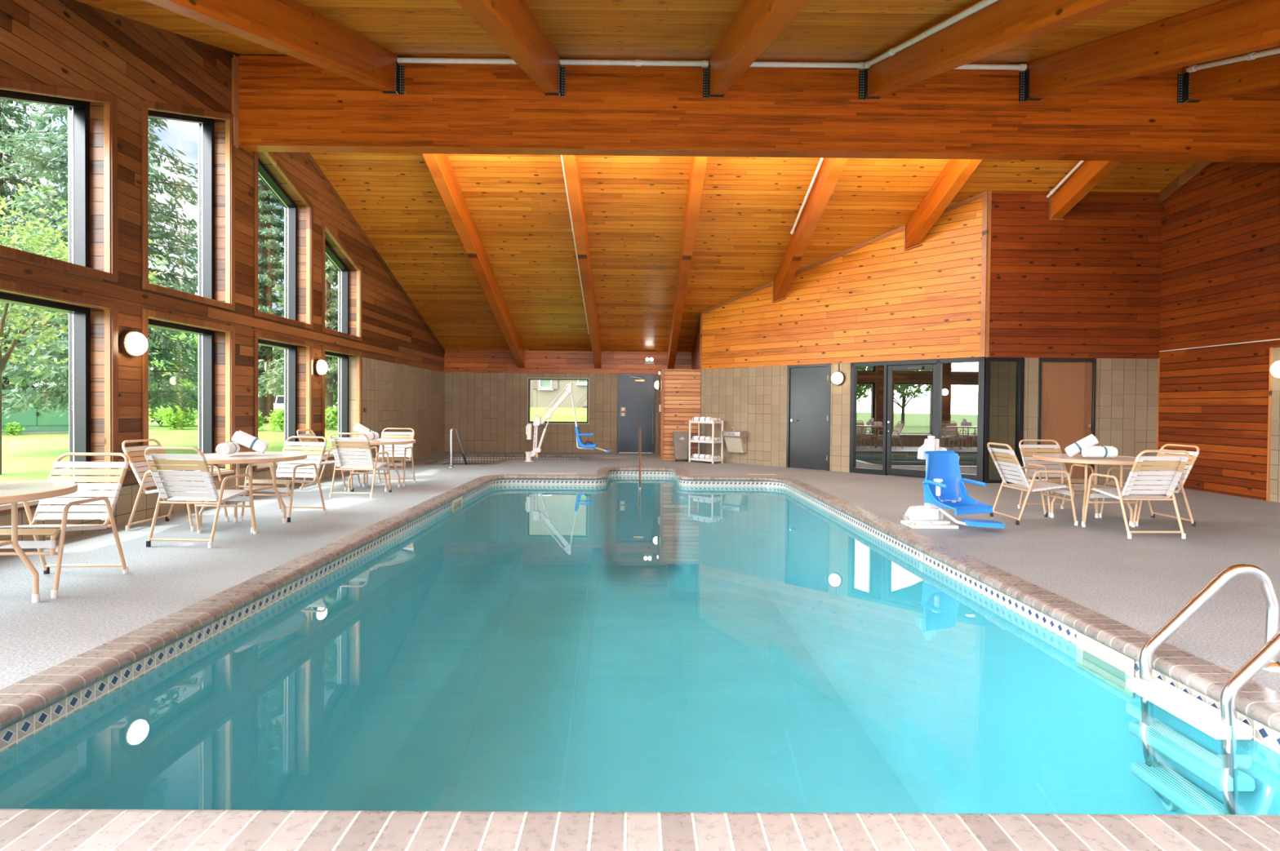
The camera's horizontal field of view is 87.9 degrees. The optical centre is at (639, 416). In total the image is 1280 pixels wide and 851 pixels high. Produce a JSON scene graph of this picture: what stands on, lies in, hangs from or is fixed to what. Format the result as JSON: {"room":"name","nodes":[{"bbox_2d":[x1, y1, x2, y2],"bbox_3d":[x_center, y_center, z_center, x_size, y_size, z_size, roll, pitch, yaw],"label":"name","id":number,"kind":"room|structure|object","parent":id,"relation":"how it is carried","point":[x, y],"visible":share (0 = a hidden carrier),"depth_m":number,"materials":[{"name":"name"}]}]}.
{"room":"indoor swimming pool","nodes":[
{"label":"indoor swimming pool","id":0,"kind":"room"},
{"bbox_2d":[0,0,444,552],"bbox_3d":[-5.373,-1.724,9.477,0.425,5.959,16.740,0,1,0],"label":"wall","id":1,"kind":"structure","parent":0,"point":[72,44],"depth_m":7.92,"materials":[{"name":"brown wood"}]},
{"bbox_2d":[0,77,118,282],"bbox_3d":[-5.334,-2.235,5.760,0.382,1.833,1.590,0,1,0],"label":"window","id":2,"kind":"structure","parent":1,"relation":"in","point":[78,110],"depth_m":6.43,"materials":[{"name":"brown wood"}]},
{"bbox_2d":[0,280,118,514],"bbox_3d":[-5.348,-0.167,5.788,0.390,1.895,1.590,0,1,0],"label":"window","id":3,"kind":"structure","parent":1,"relation":"in","point":[79,317],"depth_m":6.46,"materials":[{"name":"brown wood"}]},
{"bbox_2d":[118,330,148,357],"bbox_3d":[-5.102,-0.740,6.742,0.161,0.274,0.274,0,1,0],"label":"wall lamp","id":4,"kind":"object","parent":1,"relation":"attached to","point":[132,344],"visible":1,"depth_m":6.67,"materials":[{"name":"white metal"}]},
{"bbox_2d":[141,100,235,311],"bbox_3d":[-5.342,-2.593,7.680,0.382,2.495,1.580,0,1,0],"label":"window","id":5,"kind":"structure","parent":1,"relation":"in","point":[206,126],"depth_m":8.34,"materials":[{"name":"brown wood"}]},
{"bbox_2d":[142,308,235,489],"bbox_3d":[-5.358,-0.193,7.713,0.390,1.895,1.580,0,1,0],"label":"window","id":6,"kind":"structure","parent":1,"relation":"in","point":[206,338],"depth_m":8.38,"materials":[{"name":"brown wood"}]},
{"bbox_2d":[253,151,313,329],"bbox_3d":[-5.354,-2.620,9.725,0.382,2.493,1.610,0,1,0],"label":"window","id":7,"kind":"structure","parent":1,"relation":"in","point":[260,170],"depth_m":10.40,"materials":[{"name":"brown wood"}]},
{"bbox_2d":[253,331,313,471],"bbox_3d":[-5.370,-0.221,9.758,0.390,1.895,1.610,0,1,0],"label":"window","id":8,"kind":"structure","parent":1,"relation":"in","point":[291,351],"depth_m":10.44,"materials":[{"name":"brown wood"}]},
{"bbox_2d":[313,359,327,375],"bbox_3d":[-5.124,-0.798,10.721,0.161,0.274,0.274,0,1,0],"label":"wall lamp","id":9,"kind":"object","parent":1,"relation":"attached to","point":[320,366],"visible":1,"depth_m":10.64,"materials":[{"name":"white glass"}]},
{"bbox_2d":[321,217,362,342],"bbox_3d":[-5.367,-2.334,11.644,0.382,1.869,1.560,0,1,0],"label":"window","id":10,"kind":"structure","parent":1,"relation":"in","point":[344,286],"depth_m":12.28,"materials":[{"name":"brown wood"}]},
{"bbox_2d":[321,344,362,460],"bbox_3d":[-5.381,-0.248,11.672,0.390,1.895,1.560,0,1,0],"label":"window","id":11,"kind":"structure","parent":1,"relation":"in","point":[343,359],"depth_m":12.33,"materials":[{"name":"brown wood"}]},
{"bbox_2d":[236,55,1279,162],"bbox_3d":[1.833,-4.001,8.666,14.000,1.145,0.220,0,1,0],"label":"ridge beam","id":12,"kind":"structure","parent":1,"relation":"attached to","point":[287,104],"depth_m":8.56,"materials":[{"name":"wood"}]},
{"bbox_2d":[396,57,517,64],"bbox_3d":[-2.151,-4.550,8.490,1.868,0.082,0.082,0,1,0],"label":"pipe","id":13,"kind":"object","parent":12,"relation":"attached to","point":[400,60],"visible":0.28,"depth_m":8.46,"materials":[{"name":"metal"}]},
{"bbox_2d":[560,59,708,67],"bbox_3d":[-0.067,-4.533,8.502,1.898,0.082,0.082,0,1,0],"label":"pipe","id":14,"kind":"object","parent":12,"relation":"attached to","point":[637,63],"visible":1,"depth_m":8.48,"materials":[{"name":"metal"}]},
{"bbox_2d":[749,61,865,69],"bbox_3d":[1.988,-4.516,8.514,1.808,0.082,0.082,0,1,0],"label":"pipe","id":15,"kind":"object","parent":12,"relation":"attached to","point":[859,65],"visible":0.66,"depth_m":8.49,"materials":[{"name":"metal"}]},
{"bbox_2d":[953,63,1026,71],"bbox_3d":[4.028,-4.499,8.526,1.868,0.082,0.082,0,1,0],"label":"pipe","id":16,"kind":"object","parent":12,"relation":"attached to","point":[1021,67],"visible":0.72,"depth_m":8.50,"materials":[{"name":"metal"}]},
{"bbox_2d":[444,350,691,453],"bbox_3d":[-2.014,-0.633,17.976,7.070,3.200,0.212,0,1,0],"label":"wall","id":17,"kind":"structure","parent":0,"point":[486,391],"depth_m":17.88,"materials":[{"name":"tile"}]},
{"bbox_2d":[527,377,589,424],"bbox_3d":[-2.183,-0.424,17.935,1.665,1.240,0.118,0,1,0],"label":"window","id":18,"kind":"structure","parent":17,"relation":"in","point":[529,380],"depth_m":17.89,"materials":[{"name":"brown metal"}]},
{"bbox_2d":[617,373,655,453],"bbox_3d":[-0.088,-0.086,17.925,1.010,2.140,0.191,0,1,0],"label":"door","id":19,"kind":"structure","parent":17,"relation":"in","point":[635,392],"depth_m":17.91,"materials":[{"name":"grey metal"}]},
{"bbox_2d":[0,451,1279,693],"bbox_3d":[2.005,1.126,8.828,14.470,0.001,18.800,0,1,0],"label":"floor","id":20,"kind":"structure","parent":0,"point":[1140,582],"depth_m":5.71,"materials":[{"name":"concrete"}]},
{"bbox_2d":[0,480,77,603],"bbox_3d":[-3.959,0.784,3.809,1.130,0.720,1.130,0,1,-4],"label":"patio table","id":21,"kind":"object","parent":20,"relation":"on","point":[13,492],"visible":1,"depth_m":4.01,"materials":[{"name":"plastic"}]},
{"bbox_2d":[0,453,128,599],"bbox_3d":[-3.969,0.701,4.510,0.579,0.867,0.741,0,1,-3],"label":"armchair","id":22,"kind":"object","parent":20,"relation":"on","point":[44,506],"visible":0.93,"depth_m":4.68,"materials":[{"name":"white plastic"}]},
{"bbox_2d":[121,439,229,531],"bbox_3d":[-4.661,0.666,6.673,0.741,0.867,0.579,0,1,0],"label":"armchair","id":23,"kind":"object","parent":20,"relation":"on","point":[126,451],"visible":0.48,"depth_m":6.50,"materials":[{"name":"white plastic"}]},
{"bbox_2d":[144,446,257,548],"bbox_3d":[-3.927,0.682,5.956,0.579,0.867,0.741,1,1,2],"label":"armchair","id":24,"kind":"object","parent":20,"relation":"on","point":[209,493],"visible":1,"depth_m":5.75,"materials":[{"name":"white plastic"}]},
{"bbox_2d":[191,452,306,533],"bbox_3d":[-3.950,0.746,6.633,1.130,0.720,1.130,1,1,3],"label":"patio table","id":25,"kind":"object","parent":20,"relation":"on","point":[250,458],"visible":0.75,"depth_m":6.58,"materials":[{"name":"plastic"}]},
{"bbox_2d":[215,441,239,456],"bbox_3d":[-4.063,0.314,6.561,0.120,0.122,0.312,0,1,-14],"label":"rolled towel","id":26,"kind":"object","parent":25,"relation":"on","point":[226,448],"visible":0.99,"depth_m":6.43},
{"bbox_2d":[231,430,268,453],"bbox_3d":[-3.908,0.256,6.669,0.326,0.241,0.120,0,1,-14],"label":"rolled towel","id":27,"kind":"object","parent":25,"relation":"on","point":[242,438],"visible":1,"depth_m":6.63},
{"bbox_2d":[239,435,327,522],"bbox_3d":[-3.887,0.663,7.329,0.579,0.867,0.741,1,1,8],"label":"armchair","id":28,"kind":"object","parent":20,"relation":"on","point":[318,455],"visible":0.8,"depth_m":7.49,"materials":[{"name":"white plastic"}]},
{"bbox_2d":[296,429,360,490],"bbox_3d":[-4.594,0.623,9.822,0.741,0.867,0.579,0,1,-2],"label":"armchair","id":29,"kind":"object","parent":20,"relation":"on","point":[313,434],"visible":0.46,"depth_m":9.74,"materials":[{"name":"white plastic"}]},
{"bbox_2d":[328,432,391,498],"bbox_3d":[-3.815,0.640,9.076,0.579,0.867,0.741,1,1,2],"label":"armchair","id":30,"kind":"object","parent":20,"relation":"on","point":[368,464],"visible":1,"depth_m":8.87,"materials":[{"name":"white plastic"}]},
{"bbox_2d":[335,438,415,492],"bbox_3d":[-3.873,0.704,9.724,1.130,0.720,1.130,0,1,0],"label":"patio table","id":31,"kind":"object","parent":20,"relation":"on","point":[393,442],"visible":0.66,"depth_m":9.59,"materials":[{"name":"plastic"}]},
{"bbox_2d":[353,422,373,433],"bbox_3d":[-3.991,0.215,9.662,0.120,0.254,0.323,1,1,43],"label":"rolled towel","id":32,"kind":"object","parent":31,"relation":"on","point":[358,428],"visible":0.58,"depth_m":9.58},
{"bbox_2d":[359,431,378,440],"bbox_3d":[-3.860,0.276,9.484,0.120,0.122,0.282,1,1,16],"label":"rolled towel","id":33,"kind":"object","parent":31,"relation":"on","point":[371,435],"visible":0.77,"depth_m":9.47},
{"bbox_2d":[365,427,415,487],"bbox_3d":[-3.869,0.622,10.389,0.579,0.867,0.741,0,1,-4],"label":"armchair","id":34,"kind":"object","parent":20,"relation":"on","point":[409,447],"visible":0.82,"depth_m":10.58,"materials":[{"name":"white plastic"}]},
{"bbox_2d":[448,426,467,467],"bbox_3d":[-3.714,0.830,13.763,0.110,1.263,0.944,1,1,10],"label":"handrail","id":35,"kind":"object","parent":20,"relation":"on","point":[452,428],"visible":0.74,"depth_m":13.34,"materials":[{"name":"silver metal"}]},
{"bbox_2d":[410,453,591,466],"bbox_3d":[-3.071,1.364,15.423,3.700,0.759,3.520,0,1,0],"label":"hot tub","id":36,"kind":"object","parent":20,"relation":"in","point":[473,460],"visible":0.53,"depth_m":16.74,"materials":[{"name":"tile"}]},
{"bbox_2d":[524,382,610,462],"bbox_3d":[-1.611,0.117,14.897,1.933,1.790,0.465,0,1,0],"label":"lift","id":37,"kind":"object","parent":20,"relation":"on","point":[537,421],"visible":1,"depth_m":14.85,"materials":[{"name":"metal"}]},
{"bbox_2d":[524,452,533,462],"bbox_3d":[-2.484,0.898,14.900,0.200,0.215,0.200,0,1,0],"label":"socket","id":38,"kind":"object","parent":37,"relation":"attached to","point":[528,455],"depth_m":14.85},
{"bbox_2d":[636,427,641,506],"bbox_3d":[0.006,0.949,13.115,0.110,1.443,1.348,0,1,0],"label":"handrail","id":39,"kind":"object","parent":20,"relation":"on","point":[639,465],"visible":0.73,"depth_m":13.02,"materials":[{"name":"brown metal"}]},
{"bbox_2d":[0,466,1279,850],"bbox_3d":[0.002,2.095,7.760,5.510,1.959,11.880,0,1,0],"label":"swimming pool","id":40,"kind":"object","parent":20,"relation":"in","point":[508,662],"visible":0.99,"depth_m":5.50,"materials":[{"name":"liquid"}]},
{"bbox_2d":[672,431,688,462],"bbox_3d":[0.975,0.691,15.347,0.418,0.675,0.318,0,1,0],"label":"bin","id":41,"kind":"object","parent":20,"relation":"on","point":[681,439],"visible":0.98,"depth_m":15.21,"materials":[{"name":"grey plastic"}]},
{"bbox_2d":[688,420,723,464],"bbox_3d":[1.503,0.560,15.003,0.708,0.955,0.368,1,1,45],"label":"cart","id":42,"kind":"object","parent":20,"relation":"on","point":[713,460],"visible":0.91,"depth_m":14.87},
{"bbox_2d":[690,421,721,423],"bbox_3d":[1.507,0.126,14.997,0.670,0.052,0.330,1,1,45],"label":"shelf","id":43,"kind":"object","parent":42,"relation":"attached to","point":[691,422],"depth_m":14.83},
{"bbox_2d":[690,440,721,443],"bbox_3d":[1.503,0.561,15.003,0.670,0.052,0.330,1,1,45],"label":"shelf","id":44,"kind":"object","parent":42,"relation":"attached to","point":[691,441],"depth_m":14.82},
{"bbox_2d":[690,457,721,462],"bbox_3d":[1.500,0.971,15.008,0.670,0.052,0.330,1,1,45],"label":"shelf","id":45,"kind":"object","parent":42,"relation":"attached to","point":[713,460],"depth_m":14.82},
{"bbox_2d":[900,435,1004,528],"bbox_3d":[3.233,0.684,6.861,0.936,0.952,0.736,0,1,0],"label":"lift","id":46,"kind":"object","parent":20,"relation":"on","point":[944,487],"visible":1,"depth_m":6.96,"materials":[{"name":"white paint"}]},
{"bbox_2d":[986,442,1078,525],"bbox_3d":[4.359,0.731,7.421,0.741,0.867,0.579,0,1,1],"label":"armchair","id":47,"kind":"object","parent":20,"relation":"on","point":[1033,486],"visible":0.98,"depth_m":7.36,"materials":[{"name":"white plastic"}]},
{"bbox_2d":[1017,440,1098,516],"bbox_3d":[5.057,0.728,8.077,0.579,0.867,0.741,0,1,0],"label":"armchair","id":48,"kind":"object","parent":20,"relation":"on","point":[1053,448],"visible":0.71,"depth_m":8.27,"materials":[{"name":"white plastic"}]},
{"bbox_2d":[1032,453,1136,526],"bbox_3d":[5.036,0.811,7.406,1.130,0.720,1.130,0,1,-1],"label":"patio table","id":49,"kind":"object","parent":20,"relation":"on","point":[1063,458],"visible":0.73,"depth_m":7.21,"materials":[{"name":"plastic"}]},
{"bbox_2d":[1064,434,1098,457],"bbox_3d":[4.906,0.321,7.365,0.320,0.262,0.120,1,1,17],"label":"rolled towel","id":50,"kind":"object","parent":49,"relation":"on","point":[1074,449],"visible":0.93,"depth_m":7.33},
{"bbox_2d":[1081,445,1117,457],"bbox_3d":[4.986,0.380,7.197,0.312,0.122,0.120,1,1,5],"label":"rolled towel","id":51,"kind":"object","parent":49,"relation":"on","point":[1086,451],"visible":1,"depth_m":7.15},
{"bbox_2d":[1081,449,1189,538],"bbox_3d":[5.016,0.747,6.718,0.579,0.867,0.741,0,1,-2],"label":"armchair","id":52,"kind":"object","parent":20,"relation":"on","point":[1155,468],"visible":1,"depth_m":6.51,"materials":[{"name":"white plastic"}]},
{"bbox_2d":[1098,444,1199,526],"bbox_3d":[5.698,0.743,7.419,0.741,0.867,0.579,0,1,-1],"label":"armchair","id":53,"kind":"object","parent":20,"relation":"on","point":[1193,459],"visible":0.5,"depth_m":7.22,"materials":[{"name":"white plastic"}]},
{"bbox_2d":[1126,564,1279,815],"bbox_3d":[2.737,1.310,2.984,0.740,1.194,0.564,0,1,0],"label":"pool ladder","id":54,"kind":"object","parent":20,"relation":"on","point":[1175,792],"visible":0.88,"depth_m":2.99,"materials":[{"name":"silver metal"}]},
{"bbox_2d":[75,0,1224,352],"bbox_3d":[2.019,-3.076,9.720,15.900,3.375,17.700,0,1,0],"label":"ceiling","id":55,"kind":"structure","parent":0,"point":[517,204],"depth_m":11.17,"materials":[{"name":"wood"}]},
{"bbox_2d":[143,0,404,94],"bbox_3d":[-3.137,-3.095,4.738,0.260,2.964,7.596,0,1,0],"label":"rafter","id":56,"kind":"object","parent":55,"relation":"attached to","point":[291,28],"visible":1,"depth_m":6.11,"materials":[{"name":"brown wood"}]},
{"bbox_2d":[422,153,524,368],"bbox_3d":[-3.132,-2.975,13.298,0.180,3.436,9.062,0,1,0],"label":"rafter","id":57,"kind":"object","parent":55,"relation":"attached to","point":[439,166],"visible":0.56,"depth_m":12.23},
{"bbox_2d":[454,0,565,96],"bbox_3d":[-1.067,-3.077,4.750,0.260,2.964,7.596,0,1,0],"label":"rafter","id":58,"kind":"object","parent":55,"relation":"attached to","point":[512,24],"visible":1,"depth_m":5.91,"materials":[{"name":"brown wood"}]},
{"bbox_2d":[562,155,601,368],"bbox_3d":[-1.073,-2.958,13.310,0.180,3.436,9.062,0,1,0],"label":"rafter","id":59,"kind":"object","parent":55,"relation":"attached to","point":[571,162],"visible":0.56,"depth_m":12.20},
{"bbox_2d":[560,155,589,334],"bbox_3d":[-1.216,-3.286,12.684,0.061,2.589,7.745,0,1,0],"label":"pipe","id":60,"kind":"object","parent":59,"relation":"attached to","point":[562,159],"visible":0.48,"depth_m":12.28,"materials":[{"name":"metal"}]},
{"bbox_2d":[667,156,707,368],"bbox_3d":[0.887,-2.942,13.321,0.180,3.436,9.062,0,1,0],"label":"rafter","id":61,"kind":"object","parent":55,"relation":"attached to","point":[698,166],"visible":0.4,"depth_m":12.18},
{"bbox_2d":[702,0,810,97],"bbox_3d":[0.963,-3.061,4.762,0.260,2.964,7.596,0,1,0],"label":"rafter","id":62,"kind":"object","parent":55,"relation":"attached to","point":[756,24],"visible":1,"depth_m":5.83,"materials":[{"name":"brown wood"}]},
{"bbox_2d":[772,157,847,302],"bbox_3d":[2.974,-3.502,11.455,0.255,2.229,5.322,0,1,0],"label":"rafter","id":63,"kind":"object","parent":55,"relation":"attached to","point":[830,170],"visible":0.6,"depth_m":11.53,"materials":[{"name":"brown wood"}]},
{"bbox_2d":[790,157,823,234],"bbox_3d":[2.832,-3.929,10.548,0.061,1.176,3.445,0,1,0],"label":"pipe","id":64,"kind":"object","parent":63,"relation":"attached to","point":[821,159],"visible":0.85,"depth_m":11.14,"materials":[{"name":"metal"}]},
{"bbox_2d":[903,159,982,250],"bbox_3d":[4.973,-3.799,10.467,0.255,1.574,3.332,0,1,0],"label":"rafter","id":65,"kind":"object","parent":55,"relation":"attached to","point":[956,173],"visible":0.61,"depth_m":10.92,"materials":[{"name":"brown wood"}]},
{"bbox_2d":[858,0,1137,100],"bbox_3d":[2.973,-3.044,4.774,0.260,2.964,7.596,0,1,0],"label":"rafter","id":66,"kind":"object","parent":55,"relation":"attached to","point":[1001,25],"visible":0.88,"depth_m":5.79,"materials":[{"name":"brown wood"}]},
{"bbox_2d":[862,0,998,68],"bbox_3d":[2.877,-3.436,5.505,0.077,2.012,5.889,0,1,0],"label":"pipe","id":67,"kind":"object","parent":66,"relation":"attached to","point":[982,4],"visible":1,"depth_m":6.44,"materials":[{"name":"metal"}]},
{"bbox_2d":[1048,160,1121,220],"bbox_3d":[7.035,-3.929,9.998,0.240,1.268,2.374,0,1,0],"label":"rafter","id":68,"kind":"object","parent":55,"relation":"attached to","point":[1088,174],"visible":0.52,"depth_m":10.56,"materials":[{"name":"brown wood"}]},
{"bbox_2d":[1046,160,1084,198],"bbox_3d":[6.886,-4.071,10.014,0.061,0.809,2.335,0,1,0],"label":"pipe","id":69,"kind":"object","parent":68,"relation":"attached to","point":[1080,162],"visible":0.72,"depth_m":10.71,"materials":[{"name":"metal"}]},
{"bbox_2d":[1018,0,1279,102],"bbox_3d":[5.043,-3.026,4.786,0.260,2.964,7.596,0,1,0],"label":"rafter","id":70,"kind":"object","parent":55,"relation":"attached to","point":[1224,28],"visible":1,"depth_m":6.34,"materials":[{"name":"brown wood"}]},
{"bbox_2d":[1177,45,1279,103],"bbox_3d":[7.093,-3.010,4.798,0.260,2.964,7.596,0,1,0],"label":"rafter","id":71,"kind":"object","parent":55,"relation":"attached to","point":[1261,73],"visible":0.84,"depth_m":7.91,"materials":[{"name":"brown wood"}]},
{"bbox_2d":[1186,47,1279,72],"bbox_3d":[6.997,-3.402,5.529,0.077,2.012,5.889,0,1,0],"label":"pipe","id":72,"kind":"object","parent":71,"relation":"attached to","point":[1253,55],"visible":1,"depth_m":7.76,"materials":[{"name":"metal"}]},
{"bbox_2d":[657,315,701,460],"bbox_3d":[0.997,-0.701,16.705,0.985,3.420,2.385,0,1,0],"label":"wall","id":73,"kind":"structure","parent":0,"point":[679,393],"depth_m":15.55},
{"bbox_2d":[700,190,987,472],"bbox_3d":[3.707,-1.391,13.457,6.194,4.936,0.220,1,1,45],"label":"wall","id":74,"kind":"structure","parent":0,"point":[874,300],"depth_m":13.07,"materials":[{"name":"brown wood"}]},
{"bbox_2d":[721,427,747,453],"bbox_3d":[2.108,0.516,14.698,0.500,0.560,0.316,1,1,45],"label":"fountain","id":75,"kind":"object","parent":74,"relation":"attached to","point":[735,441],"visible":1,"depth_m":14.62,"materials":[{"name":"metal"}]},
{"bbox_2d":[721,431,747,437],"bbox_3d":[2.112,0.381,14.699,0.500,0.140,0.309,1,1,45],"label":"basin","id":76,"kind":"object","parent":75,"relation":"in","point":[724,433],"depth_m":14.56,"materials":[{"name":"metal"}]},
{"bbox_2d":[786,364,831,471],"bbox_3d":[3.465,0.003,13.598,0.994,2.140,0.132,1,1,45],"label":"door","id":77,"kind":"structure","parent":74,"relation":"in","point":[808,386],"depth_m":13.58,"materials":[{"name":"black metal"}]},
{"bbox_2d":[831,371,844,385],"bbox_3d":[3.883,-0.758,13.046,0.274,0.274,0.161,1,1,45],"label":"wall lamp","id":78,"kind":"object","parent":74,"relation":"attached to","point":[837,378],"visible":1,"depth_m":12.99,"materials":[{"name":"white glass"}]},
{"bbox_2d":[848,356,985,482],"bbox_3d":[4.991,0.039,12.104,2.422,2.135,0.150,1,1,45],"label":"door","id":79,"kind":"structure","parent":74,"relation":"in","point":[895,407],"depth_m":12.08,"materials":[{"name":"glass"}]},
{"bbox_2d":[900,361,1016,471],"bbox_3d":[5.418,-0.224,14.539,7.400,2.600,6.180,0,1,0],"label":"wall","id":80,"kind":"structure","parent":0,"point":[1002,374],"depth_m":13.64,"materials":[{"name":"beige stone"}]},
{"bbox_2d":[982,191,1161,484],"bbox_3d":[7.321,-1.357,11.314,2.950,4.986,0.220,0,1,0],"label":"wall","id":81,"kind":"structure","parent":0,"point":[1086,284],"depth_m":11.21,"materials":[{"name":"brown wood"}]},
{"bbox_2d":[983,357,1024,483],"bbox_3d":[6.167,0.062,11.277,0.655,2.130,0.120,0,1,0],"label":"window","id":82,"kind":"structure","parent":81,"relation":"in","point":[1020,386],"depth_m":11.22,"materials":[{"name":"brown metal"}]},
{"bbox_2d":[1036,357,1096,479],"bbox_3d":[7.227,0.071,11.275,0.965,2.130,0.176,0,1,0],"label":"door","id":83,"kind":"structure","parent":81,"relation":"in","point":[1066,411],"depth_m":11.25,"materials":[{"name":"brown wood"}]},
{"bbox_2d":[1155,161,1279,502],"bbox_3d":[8.903,-1.657,6.229,0.250,5.753,10.000,0,1,0],"label":"wall","id":84,"kind":"structure","parent":0,"point":[1220,282],"depth_m":10.03,"materials":[{"name":"wood"}]},
{"bbox_2d":[1159,338,1279,351],"bbox_3d":[8.797,-1.059,8.621,0.018,0.028,5.170,0,1,0],"label":"conduit","id":85,"kind":"object","parent":84,"relation":"attached to","point":[1274,339],"visible":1,"depth_m":10.00,"materials":[{"name":"metal"}]},
{"bbox_2d":[1269,360,1279,378],"bbox_3d":[8.722,-0.646,9.042,0.161,0.274,0.274,0,1,0],"label":"wall lamp","id":86,"kind":"object","parent":84,"relation":"attached to","point":[1275,367],"visible":1,"depth_m":9.04,"materials":[{"name":"white glass"}]},
{"label":"outside","id":87,"kind":"structure","parent":0,"visible":0},
{"bbox_3d":[-70.456,-0.454,78.602,100.000,0.030,26.000,0,1,0],"label":"street","id":88,"kind":"object","parent":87,"visible":0},
{"bbox_2d":[273,395,284,412],"bbox_3d":[-43.073,-1.452,83.244,4.900,2.300,1.740,0,1,-9],"label":"car","id":89,"kind":"object","parent":88,"relation":"on","point":[279,402],"visible":0.16,"depth_m":82.14,"materials":[{"name":"paint"}]},
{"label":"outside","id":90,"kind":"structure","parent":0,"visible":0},
{"bbox_2d":[0,414,337,480],"bbox_3d":[-133.522,-0.225,119.251,254.350,2.600,400.000,0,1,0],"label":"ground","id":91,"kind":"structure","parent":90,"point":[31,457],"depth_m":19.32,"materials":[{"name":"green plant"}]},
{"bbox_2d":[1,422,25,435],"bbox_3d":[-23.396,0.490,24.796,0.630,0.612,0.646,0,1,0],"label":"shrub","id":92,"kind":"object","parent":91,"relation":"on","point":[11,430],"visible":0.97,"depth_m":24.77,"materials":[{"name":"green plant"}]},
{"bbox_2d":[0,98,68,397],"bbox_3d":[-33.079,-10.176,34.828,11.212,21.340,10.585,0,1,-13],"label":"spruce tree","id":93,"kind":"object","parent":91,"relation":"on","point":[6,111],"visible":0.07,"depth_m":34.52,"materials":[{"name":"green plant"}]},
{"bbox_2d":[1,397,68,435],"bbox_3d":[-25.041,-0.033,25.034,2.000,1.420,6.400,1,1,38],"label":"fence","id":94,"kind":"object","parent":91,"relation":"on","point":[37,421],"visible":0.3,"depth_m":25.84,"materials":[{"name":"green metal"}]},
{"bbox_2d":[8,305,68,387],"bbox_3d":[-58.351,-5.384,63.709,11.022,10.550,11.464,1,1,31],"label":"broadleaf tree","id":95,"kind":"object","parent":91,"relation":"on","point":[21,384],"visible":0.02,"depth_m":61.03,"materials":[{"name":"green plant"}]},
{"bbox_2d":[0,178,173,475],"bbox_3d":[-10.869,-1.563,11.395,5.017,5.136,4.837,0,1,0],"label":"tree","id":96,"kind":"object","parent":91,"relation":"on","point":[38,242],"visible":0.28,"depth_m":11.25,"materials":[{"name":"green plant"}]},
{"bbox_2d":[0,102,268,418],"bbox_3d":[-13.715,-6.392,17.164,7.237,14.582,6.730,1,1,8],"label":"spruce tree","id":97,"kind":"object","parent":91,"relation":"on","point":[52,371],"visible":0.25,"depth_m":16.50,"materials":[{"name":"green plant"}]},
{"bbox_2d":[148,329,191,380],"bbox_3d":[-56.160,-6.525,78.991,11.501,12.452,12.169,0,1,0],"label":"broadleaf tree","id":98,"kind":"object","parent":91,"relation":"on","point":[154,358],"visible":0.04,"depth_m":76.56,"materials":[{"name":"green plant"}]},
{"bbox_2d":[148,404,198,429],"bbox_3d":[-22.238,0.016,31.835,1.840,1.309,2.056,0,1,0],"label":"shrub","id":99,"kind":"object","parent":91,"relation":"on","point":[170,419],"visible":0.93,"depth_m":31.59,"materials":[{"name":"green plant"}]},
{"bbox_2d":[148,368,198,426],"bbox_3d":[-25.819,-1.158,35.849,4.323,3.556,4.660,0,1,0],"label":"bush","id":100,"kind":"object","parent":91,"relation":"on","point":[183,382],"visible":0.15,"depth_m":35.42,"materials":[{"name":"green plant"}]},
{"bbox_2d":[154,332,198,405],"bbox_3d":[-45.629,-5.264,69.885,10.578,10.355,10.119,0,1,0],"label":"broadleaf tree","id":101,"kind":"object","parent":91,"relation":"on","point":[195,340],"visible":0.02,"depth_m":68.14,"materials":[{"name":"green plant"}]},
{"bbox_2d":[164,176,337,423],"bbox_3d":[-24.401,-12.688,43.365,9.739,26.274,10.024,0,1,0],"label":"spruce tree","id":102,"kind":"object","parent":91,"relation":"on","point":[268,266],"visible":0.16,"depth_m":43.36,"materials":[{"name":"green plant"}]},
{"bbox_2d":[257,410,265,430],"bbox_3d":[-18.127,0.106,30.860,1.343,1.183,1.588,0,1,-34],"label":"shrub","id":103,"kind":"object","parent":91,"relation":"on","point":[260,420],"visible":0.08,"depth_m":31.08,"materials":[{"name":"green plant"}]},
{"bbox_2d":[265,405,284,431],"bbox_3d":[-16.252,0.060,30.432,1.484,1.247,1.818,0,1,-17],"label":"shrub","id":104,"kind":"object","parent":91,"relation":"on","point":[277,417],"visible":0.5,"depth_m":29.95,"materials":[{"name":"green plant"}]},
{"bbox_2d":[257,255,337,428],"bbox_3d":[-16.452,-6.253,34.752,7.254,13.776,8.578,0,1,-40],"label":"spruce tree","id":105,"kind":"object","parent":91,"relation":"on","point":[331,295],"visible":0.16,"depth_m":33.93,"materials":[{"name":"green plant"}]},
{"bbox_2d":[324,405,337,430],"bbox_3d":[-15.369,0.092,32.800,1.565,1.322,1.662,0,1,0],"label":"shrub","id":106,"kind":"object","parent":91,"relation":"on","point":[331,413],"visible":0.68,"depth_m":32.54,"materials":[{"name":"green plant"}]},
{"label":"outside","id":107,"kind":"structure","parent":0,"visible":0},
{"bbox_2d":[529,407,653,422],"bbox_3d":[3.946,0.328,39.081,19.650,1.800,41.900,0,1,0],"label":"bank","id":108,"kind":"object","parent":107,"point":[559,415],"depth_m":26.85,"materials":[{"name":"green plant"}]},
{"bbox_2d":[530,380,586,408],"bbox_3d":[-0.172,-2.223,32.922,18.000,4.000,6.100,0,1,0],"label":"motel wing","id":109,"kind":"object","parent":108,"relation":"on","point":[543,393],"visible":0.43,"depth_m":29.97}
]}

